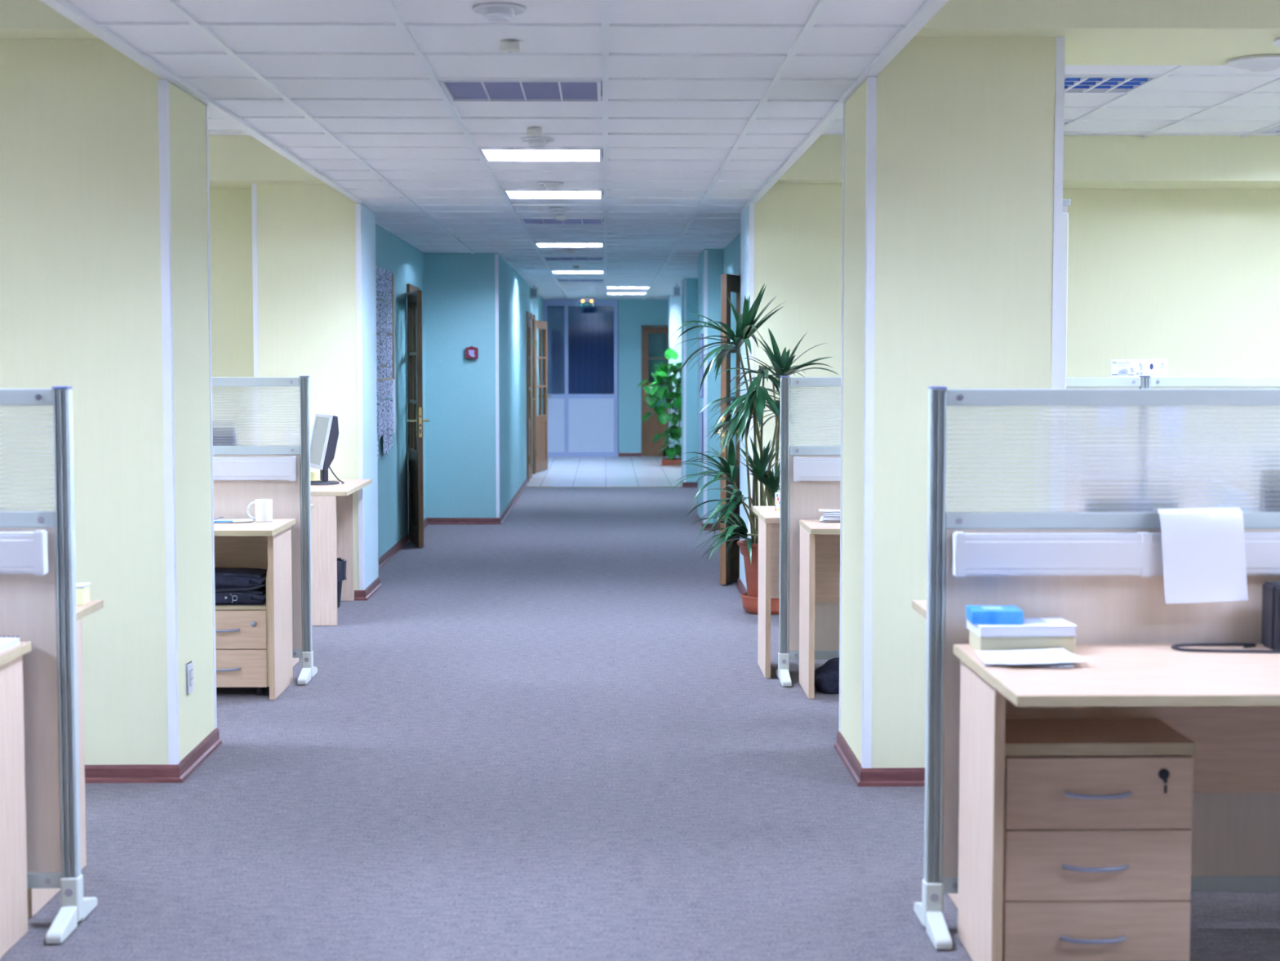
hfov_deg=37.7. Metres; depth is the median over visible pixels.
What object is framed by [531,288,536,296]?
grille
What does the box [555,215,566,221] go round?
ceiling sensor
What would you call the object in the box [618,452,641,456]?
baseboard
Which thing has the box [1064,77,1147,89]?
grille
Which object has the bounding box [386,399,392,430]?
notice sheet
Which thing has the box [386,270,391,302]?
notice sheet
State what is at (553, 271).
grille
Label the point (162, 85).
trim
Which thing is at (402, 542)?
baseboard
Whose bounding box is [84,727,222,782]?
baseboard
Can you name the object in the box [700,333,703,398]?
framed poster
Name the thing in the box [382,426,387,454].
strip
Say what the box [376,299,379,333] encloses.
notice sheet
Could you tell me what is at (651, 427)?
door
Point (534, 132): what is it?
ceiling sensor
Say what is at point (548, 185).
smoke detector
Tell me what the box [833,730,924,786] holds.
baseboard
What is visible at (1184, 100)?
ceiling
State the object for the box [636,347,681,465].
vine
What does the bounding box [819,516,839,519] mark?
envelope
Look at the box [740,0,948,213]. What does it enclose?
trim
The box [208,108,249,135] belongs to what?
ceiling
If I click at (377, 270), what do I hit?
notice sheet
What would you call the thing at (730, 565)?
door
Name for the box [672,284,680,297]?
wall speaker
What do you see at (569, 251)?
ceiling sensor
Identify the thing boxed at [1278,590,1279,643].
grille
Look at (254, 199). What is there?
trim
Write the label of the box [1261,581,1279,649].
speaker
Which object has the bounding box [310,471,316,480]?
jar
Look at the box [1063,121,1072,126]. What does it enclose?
ceiling lamp
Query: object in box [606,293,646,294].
ceiling lamp
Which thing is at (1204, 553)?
paper
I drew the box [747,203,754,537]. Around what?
trim
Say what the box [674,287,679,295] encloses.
grille
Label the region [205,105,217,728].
trim
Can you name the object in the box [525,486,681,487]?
trim
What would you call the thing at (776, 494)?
tin
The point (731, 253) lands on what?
wall
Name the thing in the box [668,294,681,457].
wall
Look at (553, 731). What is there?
floor
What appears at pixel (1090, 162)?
beam
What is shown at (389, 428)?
strip
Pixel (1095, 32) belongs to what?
beam
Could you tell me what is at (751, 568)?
pot
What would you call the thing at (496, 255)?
trim
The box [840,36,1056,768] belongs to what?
column
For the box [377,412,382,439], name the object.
strip
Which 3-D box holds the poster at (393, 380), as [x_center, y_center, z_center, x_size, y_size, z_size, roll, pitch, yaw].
[-1.929,-0.583,14.700,0.001,0.420,0.160,0,4,-1]
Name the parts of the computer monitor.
casing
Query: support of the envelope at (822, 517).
on the envelope at (820, 517)
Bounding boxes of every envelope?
[817,509,839,512]
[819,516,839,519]
[819,518,839,521]
[821,515,839,518]
[822,511,839,514]
[822,513,839,516]
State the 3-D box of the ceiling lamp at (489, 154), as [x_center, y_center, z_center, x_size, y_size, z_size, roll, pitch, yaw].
[-0.472,-1.610,9.061,0.576,0.081,0.518,0,4,-1]
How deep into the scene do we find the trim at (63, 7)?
6.68 m
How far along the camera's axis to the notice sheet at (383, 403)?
14.00 m
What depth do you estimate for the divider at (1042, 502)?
4.89 m
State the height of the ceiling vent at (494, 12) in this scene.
0.036 m
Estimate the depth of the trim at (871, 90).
6.59 m
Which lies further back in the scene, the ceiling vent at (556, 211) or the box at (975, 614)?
the ceiling vent at (556, 211)
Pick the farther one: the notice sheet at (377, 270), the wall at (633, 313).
the wall at (633, 313)
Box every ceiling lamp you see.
[479,148,602,161]
[503,190,602,199]
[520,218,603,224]
[534,243,603,247]
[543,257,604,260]
[551,271,604,273]
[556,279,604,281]
[606,286,650,288]
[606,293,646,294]
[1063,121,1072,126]
[1064,76,1158,93]
[1256,124,1279,133]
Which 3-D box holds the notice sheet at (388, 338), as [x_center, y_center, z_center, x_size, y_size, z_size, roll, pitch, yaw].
[-1.917,-0.990,14.350,0.001,0.235,0.385,0,4,-1]
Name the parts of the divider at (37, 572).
rail, rail, rail, post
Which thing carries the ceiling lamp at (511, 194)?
attached to the ceiling at (702, 102)
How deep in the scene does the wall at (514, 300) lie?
20.23 m
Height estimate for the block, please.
0.058 m
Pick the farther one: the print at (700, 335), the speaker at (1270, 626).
the print at (700, 335)
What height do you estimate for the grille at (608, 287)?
0.015 m
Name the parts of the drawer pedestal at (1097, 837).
handle, handle, drawer, drawer, handle, drawer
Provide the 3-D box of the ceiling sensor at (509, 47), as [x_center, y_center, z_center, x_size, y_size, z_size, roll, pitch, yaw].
[-0.407,-1.357,5.890,0.068,0.033,0.060,0,4,-1]
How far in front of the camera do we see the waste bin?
11.45 m
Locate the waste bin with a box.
[337,557,346,607]
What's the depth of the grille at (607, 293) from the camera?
27.23 m
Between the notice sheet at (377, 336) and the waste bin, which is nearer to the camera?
the waste bin
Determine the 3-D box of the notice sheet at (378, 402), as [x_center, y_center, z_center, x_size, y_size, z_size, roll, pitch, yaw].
[-1.904,-0.457,13.579,0.001,0.235,0.385,0,4,-1]
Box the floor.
[0,455,1279,960]
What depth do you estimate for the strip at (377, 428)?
13.51 m
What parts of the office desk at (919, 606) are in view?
leg panel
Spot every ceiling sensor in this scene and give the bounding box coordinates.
[498,41,521,53]
[526,128,542,137]
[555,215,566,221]
[567,248,574,253]
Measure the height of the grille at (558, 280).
0.029 m
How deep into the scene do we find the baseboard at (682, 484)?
22.60 m
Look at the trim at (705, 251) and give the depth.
16.73 m
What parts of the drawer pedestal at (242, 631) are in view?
handle, handle, drawer, drawer, panel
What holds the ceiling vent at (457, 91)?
attached to the ceiling at (702, 102)
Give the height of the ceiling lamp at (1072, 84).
0.081 m
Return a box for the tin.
[774,492,779,513]
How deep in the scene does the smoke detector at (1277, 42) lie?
6.55 m
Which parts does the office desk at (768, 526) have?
leg panel, modesty panel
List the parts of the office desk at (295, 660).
leg panel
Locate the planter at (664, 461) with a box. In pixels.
[660,458,681,465]
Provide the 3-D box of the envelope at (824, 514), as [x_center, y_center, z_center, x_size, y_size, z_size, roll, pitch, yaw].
[0.955,0.159,8.638,0.220,0.007,0.100,0,4,3]
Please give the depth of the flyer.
9.03 m
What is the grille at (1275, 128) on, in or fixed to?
attached to the ceiling lamp at (1275, 130)
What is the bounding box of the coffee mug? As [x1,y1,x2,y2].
[247,498,272,522]
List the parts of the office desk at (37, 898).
leg panel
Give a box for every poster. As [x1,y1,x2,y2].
[392,379,395,433]
[699,410,703,460]
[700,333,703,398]
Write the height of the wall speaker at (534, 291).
0.173 m
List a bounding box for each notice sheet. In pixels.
[375,266,379,298]
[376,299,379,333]
[376,334,379,368]
[376,368,380,400]
[377,400,380,433]
[379,266,386,300]
[379,300,386,333]
[379,333,386,364]
[380,367,386,399]
[380,400,386,428]
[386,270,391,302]
[386,301,392,333]
[386,335,392,366]
[386,366,392,397]
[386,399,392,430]
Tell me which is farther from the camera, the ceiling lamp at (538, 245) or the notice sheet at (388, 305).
the ceiling lamp at (538, 245)
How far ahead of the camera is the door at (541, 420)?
25.78 m
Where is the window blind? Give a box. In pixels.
[547,307,564,393]
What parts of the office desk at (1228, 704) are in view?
leg panel, modesty panel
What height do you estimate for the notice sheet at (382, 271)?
0.235 m
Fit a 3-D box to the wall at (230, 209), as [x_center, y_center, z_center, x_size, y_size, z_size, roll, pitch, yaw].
[-4.075,-0.582,12.215,3.300,2.630,0.200,0,4,-1]
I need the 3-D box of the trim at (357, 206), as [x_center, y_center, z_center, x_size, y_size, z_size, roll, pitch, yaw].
[-1.764,-0.517,11.813,0.031,2.430,0.031,0,4,-1]
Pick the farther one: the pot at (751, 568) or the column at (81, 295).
the pot at (751, 568)
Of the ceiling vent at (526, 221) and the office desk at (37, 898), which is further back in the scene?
the ceiling vent at (526, 221)
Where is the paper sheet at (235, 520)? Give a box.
[213,518,253,522]
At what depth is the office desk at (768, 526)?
8.91 m
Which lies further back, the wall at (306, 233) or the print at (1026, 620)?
the wall at (306, 233)
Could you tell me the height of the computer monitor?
0.419 m
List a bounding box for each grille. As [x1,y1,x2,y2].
[484,150,599,159]
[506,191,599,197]
[523,219,600,223]
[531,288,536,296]
[553,271,602,272]
[558,280,603,281]
[607,293,644,293]
[608,287,648,288]
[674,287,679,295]
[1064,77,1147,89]
[1267,126,1279,131]
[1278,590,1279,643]
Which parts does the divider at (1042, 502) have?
post, rail, rail, rail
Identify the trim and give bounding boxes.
[39,0,377,213]
[157,79,179,764]
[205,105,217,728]
[251,183,258,377]
[355,204,364,590]
[406,284,419,540]
[494,253,499,517]
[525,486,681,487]
[526,311,531,482]
[530,313,535,477]
[641,324,668,456]
[683,279,686,482]
[703,249,707,523]
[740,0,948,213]
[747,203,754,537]
[839,102,844,732]
[861,76,876,768]
[1051,36,1065,388]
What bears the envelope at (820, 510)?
on the envelope at (824, 513)
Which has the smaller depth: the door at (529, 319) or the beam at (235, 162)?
the beam at (235, 162)
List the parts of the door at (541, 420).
plate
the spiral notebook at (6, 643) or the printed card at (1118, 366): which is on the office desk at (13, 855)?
the spiral notebook at (6, 643)
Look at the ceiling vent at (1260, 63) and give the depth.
6.95 m
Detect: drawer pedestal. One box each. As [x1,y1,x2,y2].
[215,568,269,694]
[1002,718,1195,960]
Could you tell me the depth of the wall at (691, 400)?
22.55 m
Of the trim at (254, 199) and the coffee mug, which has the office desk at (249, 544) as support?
the coffee mug
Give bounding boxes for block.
[75,582,91,605]
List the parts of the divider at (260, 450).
rail, rail, rail, post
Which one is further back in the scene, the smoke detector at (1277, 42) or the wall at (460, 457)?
the wall at (460, 457)
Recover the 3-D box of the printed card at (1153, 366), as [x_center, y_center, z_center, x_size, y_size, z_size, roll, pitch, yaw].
[2.421,-0.530,8.781,0.106,0.080,0.003,0,4,-1]
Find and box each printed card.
[1111,359,1145,375]
[1145,358,1168,375]
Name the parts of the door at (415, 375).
lever handle, plate, lock plate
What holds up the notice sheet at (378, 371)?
attached to the notice board
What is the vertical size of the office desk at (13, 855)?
0.765 m
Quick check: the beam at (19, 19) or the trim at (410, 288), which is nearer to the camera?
the beam at (19, 19)
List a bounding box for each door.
[407,289,430,546]
[528,318,535,479]
[534,320,551,472]
[642,326,668,455]
[713,273,740,584]
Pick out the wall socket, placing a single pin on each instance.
(189, 671)
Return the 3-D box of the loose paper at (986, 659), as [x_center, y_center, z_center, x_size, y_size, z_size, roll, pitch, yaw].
[0.943,0.435,4.609,0.210,0.007,0.205,0,4,2]
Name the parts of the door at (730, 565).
lock plate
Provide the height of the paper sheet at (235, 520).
0.006 m
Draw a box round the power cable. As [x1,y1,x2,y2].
[1171,642,1279,653]
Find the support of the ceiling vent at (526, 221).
attached to the ceiling at (702, 102)
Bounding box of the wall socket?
[186,660,193,694]
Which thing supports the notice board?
attached to the wall at (306, 233)
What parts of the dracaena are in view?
crown, crown, crown, crown, crown, crown, stem, stem, stem, crown, stem, stem, stem, stem, crown, stem, crown, crown, stem, stem, crown, stem, crown, bare stem, stem, crown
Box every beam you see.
[0,0,99,39]
[208,135,324,188]
[776,134,1279,189]
[914,0,1279,65]
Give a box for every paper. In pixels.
[975,650,1073,663]
[982,648,1091,664]
[984,662,1073,666]
[1153,507,1248,603]
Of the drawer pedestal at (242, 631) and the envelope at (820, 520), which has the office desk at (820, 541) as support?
the envelope at (820, 520)
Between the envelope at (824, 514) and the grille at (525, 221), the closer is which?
the envelope at (824, 514)
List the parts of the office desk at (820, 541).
leg panel, modesty panel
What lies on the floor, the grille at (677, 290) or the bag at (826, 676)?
the bag at (826, 676)
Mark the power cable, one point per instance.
(1175, 646)
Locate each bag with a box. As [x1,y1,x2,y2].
[214,567,266,604]
[814,657,839,693]
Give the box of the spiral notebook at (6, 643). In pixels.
[0,635,20,652]
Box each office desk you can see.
[0,641,31,958]
[26,600,103,916]
[213,518,295,699]
[293,503,314,666]
[310,479,372,625]
[752,506,789,678]
[799,519,839,698]
[911,600,958,907]
[952,643,1279,960]
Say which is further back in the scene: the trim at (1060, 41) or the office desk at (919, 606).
the trim at (1060, 41)
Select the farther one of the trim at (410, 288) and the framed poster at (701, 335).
the framed poster at (701, 335)
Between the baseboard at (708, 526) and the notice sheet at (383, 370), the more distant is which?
the baseboard at (708, 526)
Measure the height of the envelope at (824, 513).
0.007 m
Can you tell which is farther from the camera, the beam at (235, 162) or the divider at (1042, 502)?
the beam at (235, 162)
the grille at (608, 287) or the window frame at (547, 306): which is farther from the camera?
the window frame at (547, 306)
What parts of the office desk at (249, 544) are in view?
modesty panel, leg panel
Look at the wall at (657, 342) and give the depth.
30.44 m
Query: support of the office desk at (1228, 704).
on the floor
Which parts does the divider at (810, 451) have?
post, rail, rail, rail, post, rail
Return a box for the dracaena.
[671,284,838,614]
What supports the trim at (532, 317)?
attached to the wall at (514, 300)
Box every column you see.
[0,39,214,764]
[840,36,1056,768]
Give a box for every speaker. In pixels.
[529,284,537,298]
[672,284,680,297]
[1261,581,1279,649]
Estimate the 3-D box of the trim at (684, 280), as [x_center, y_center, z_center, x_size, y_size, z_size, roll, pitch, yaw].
[0.539,-1.196,22.546,0.031,2.440,0.031,0,4,-1]
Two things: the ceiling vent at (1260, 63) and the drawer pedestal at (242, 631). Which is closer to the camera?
the ceiling vent at (1260, 63)
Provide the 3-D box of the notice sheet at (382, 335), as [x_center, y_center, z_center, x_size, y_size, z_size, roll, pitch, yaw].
[-1.911,-0.980,13.952,0.001,0.235,0.385,0,4,-1]
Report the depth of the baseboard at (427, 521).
17.42 m
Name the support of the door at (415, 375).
in the wall at (306, 233)
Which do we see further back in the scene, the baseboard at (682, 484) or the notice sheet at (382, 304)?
the baseboard at (682, 484)
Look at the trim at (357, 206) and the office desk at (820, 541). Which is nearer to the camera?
the office desk at (820, 541)
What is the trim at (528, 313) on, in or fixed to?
attached to the wall at (514, 300)
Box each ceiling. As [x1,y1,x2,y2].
[64,0,927,299]
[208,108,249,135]
[822,65,1279,137]
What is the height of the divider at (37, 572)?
1.434 m
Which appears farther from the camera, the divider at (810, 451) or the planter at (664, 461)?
the planter at (664, 461)
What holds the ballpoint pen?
on the paper sheet at (235, 520)
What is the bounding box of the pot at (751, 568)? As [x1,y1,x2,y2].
[737,539,758,597]
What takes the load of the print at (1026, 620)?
on the paperback book at (1044, 626)
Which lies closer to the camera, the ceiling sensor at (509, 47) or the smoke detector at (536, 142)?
the ceiling sensor at (509, 47)
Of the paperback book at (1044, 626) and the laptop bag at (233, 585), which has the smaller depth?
the paperback book at (1044, 626)
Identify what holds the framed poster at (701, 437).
attached to the wall at (715, 256)
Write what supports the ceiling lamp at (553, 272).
attached to the ceiling at (702, 102)
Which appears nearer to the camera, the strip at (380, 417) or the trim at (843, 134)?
the trim at (843, 134)
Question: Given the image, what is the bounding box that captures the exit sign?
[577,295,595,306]
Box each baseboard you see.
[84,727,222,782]
[354,533,409,599]
[423,477,528,528]
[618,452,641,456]
[680,478,697,487]
[695,512,719,530]
[735,577,746,594]
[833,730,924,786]
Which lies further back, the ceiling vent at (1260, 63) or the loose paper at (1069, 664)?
the ceiling vent at (1260, 63)
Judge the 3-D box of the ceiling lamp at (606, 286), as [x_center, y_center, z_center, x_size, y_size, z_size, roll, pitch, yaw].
[-0.157,-2.615,25.058,0.576,0.081,0.518,0,4,-1]
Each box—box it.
[965,604,1023,624]
[968,630,1075,653]
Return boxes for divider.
[0,386,97,943]
[212,375,317,684]
[775,375,1279,686]
[913,386,1279,949]
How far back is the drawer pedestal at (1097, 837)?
4.55 m
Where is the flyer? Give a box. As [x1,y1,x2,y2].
[760,513,779,516]
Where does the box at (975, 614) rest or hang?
on the paperback book at (1044, 626)
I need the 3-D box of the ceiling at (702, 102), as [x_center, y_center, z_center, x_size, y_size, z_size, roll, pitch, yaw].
[1.522,-1.499,7.750,6.670,0.020,45.600,0,4,-1]
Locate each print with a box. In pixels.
[699,413,702,457]
[700,335,702,395]
[1023,617,1049,623]
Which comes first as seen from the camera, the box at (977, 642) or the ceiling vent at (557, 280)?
the box at (977, 642)
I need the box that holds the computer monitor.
[310,413,344,484]
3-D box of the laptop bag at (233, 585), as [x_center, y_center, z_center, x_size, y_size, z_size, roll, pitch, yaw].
[-1.893,0.478,8.563,0.453,0.147,0.335,0,4,-1]
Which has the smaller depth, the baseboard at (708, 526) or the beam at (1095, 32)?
the beam at (1095, 32)
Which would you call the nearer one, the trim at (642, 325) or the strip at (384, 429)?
the strip at (384, 429)
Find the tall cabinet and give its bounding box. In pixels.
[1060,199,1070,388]
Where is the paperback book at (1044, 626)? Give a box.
[966,617,1077,636]
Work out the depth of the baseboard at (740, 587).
12.27 m
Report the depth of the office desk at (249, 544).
8.56 m
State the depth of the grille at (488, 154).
9.09 m
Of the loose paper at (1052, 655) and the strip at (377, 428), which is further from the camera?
the strip at (377, 428)
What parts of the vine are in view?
stem, stem, stem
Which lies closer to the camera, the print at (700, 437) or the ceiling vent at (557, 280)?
the print at (700, 437)
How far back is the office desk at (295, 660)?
9.35 m
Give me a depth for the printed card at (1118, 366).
8.78 m
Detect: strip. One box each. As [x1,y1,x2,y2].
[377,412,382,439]
[377,428,378,458]
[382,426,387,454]
[387,423,392,450]
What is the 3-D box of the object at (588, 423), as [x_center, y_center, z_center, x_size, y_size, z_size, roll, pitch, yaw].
[-0.947,-1.631,29.944,1.185,2.500,0.060,0,4,-1]
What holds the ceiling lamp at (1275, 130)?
attached to the ceiling at (1184, 100)
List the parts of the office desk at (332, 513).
leg panel, leg panel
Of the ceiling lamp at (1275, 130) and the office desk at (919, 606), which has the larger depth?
the ceiling lamp at (1275, 130)
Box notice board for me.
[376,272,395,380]
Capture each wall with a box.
[208,188,253,377]
[256,183,426,590]
[424,253,499,517]
[498,253,543,516]
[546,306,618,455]
[617,298,668,452]
[648,333,668,407]
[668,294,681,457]
[681,278,697,482]
[697,248,723,523]
[723,232,740,453]
[739,182,842,588]
[1062,188,1279,377]
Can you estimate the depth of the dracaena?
11.05 m
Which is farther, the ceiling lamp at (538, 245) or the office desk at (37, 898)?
the ceiling lamp at (538, 245)
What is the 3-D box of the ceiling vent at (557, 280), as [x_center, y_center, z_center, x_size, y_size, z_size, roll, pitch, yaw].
[-0.726,-2.480,22.915,0.576,0.081,0.518,0,4,-1]
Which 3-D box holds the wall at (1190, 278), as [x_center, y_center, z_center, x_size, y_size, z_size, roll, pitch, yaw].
[3.315,-0.588,12.300,3.920,2.630,0.300,0,4,-1]
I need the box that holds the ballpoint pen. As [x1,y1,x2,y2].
[213,520,232,522]
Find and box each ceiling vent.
[438,80,600,102]
[472,3,525,22]
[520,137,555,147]
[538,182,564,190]
[547,208,569,214]
[1225,54,1279,71]
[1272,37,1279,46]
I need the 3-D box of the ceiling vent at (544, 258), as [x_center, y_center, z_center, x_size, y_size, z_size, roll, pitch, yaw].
[-0.638,-2.179,18.119,0.576,0.081,0.518,0,4,-1]
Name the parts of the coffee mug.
mug handle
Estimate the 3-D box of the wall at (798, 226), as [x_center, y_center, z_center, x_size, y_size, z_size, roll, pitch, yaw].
[1.016,-0.569,12.132,0.683,2.615,0.766,0,4,-1]
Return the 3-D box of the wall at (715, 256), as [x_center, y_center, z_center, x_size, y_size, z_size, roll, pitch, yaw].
[0.822,-0.888,17.321,0.520,2.600,1.150,0,4,-1]
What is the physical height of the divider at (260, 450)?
1.434 m
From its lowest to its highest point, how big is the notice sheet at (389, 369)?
0.235 m
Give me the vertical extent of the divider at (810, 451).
1.434 m

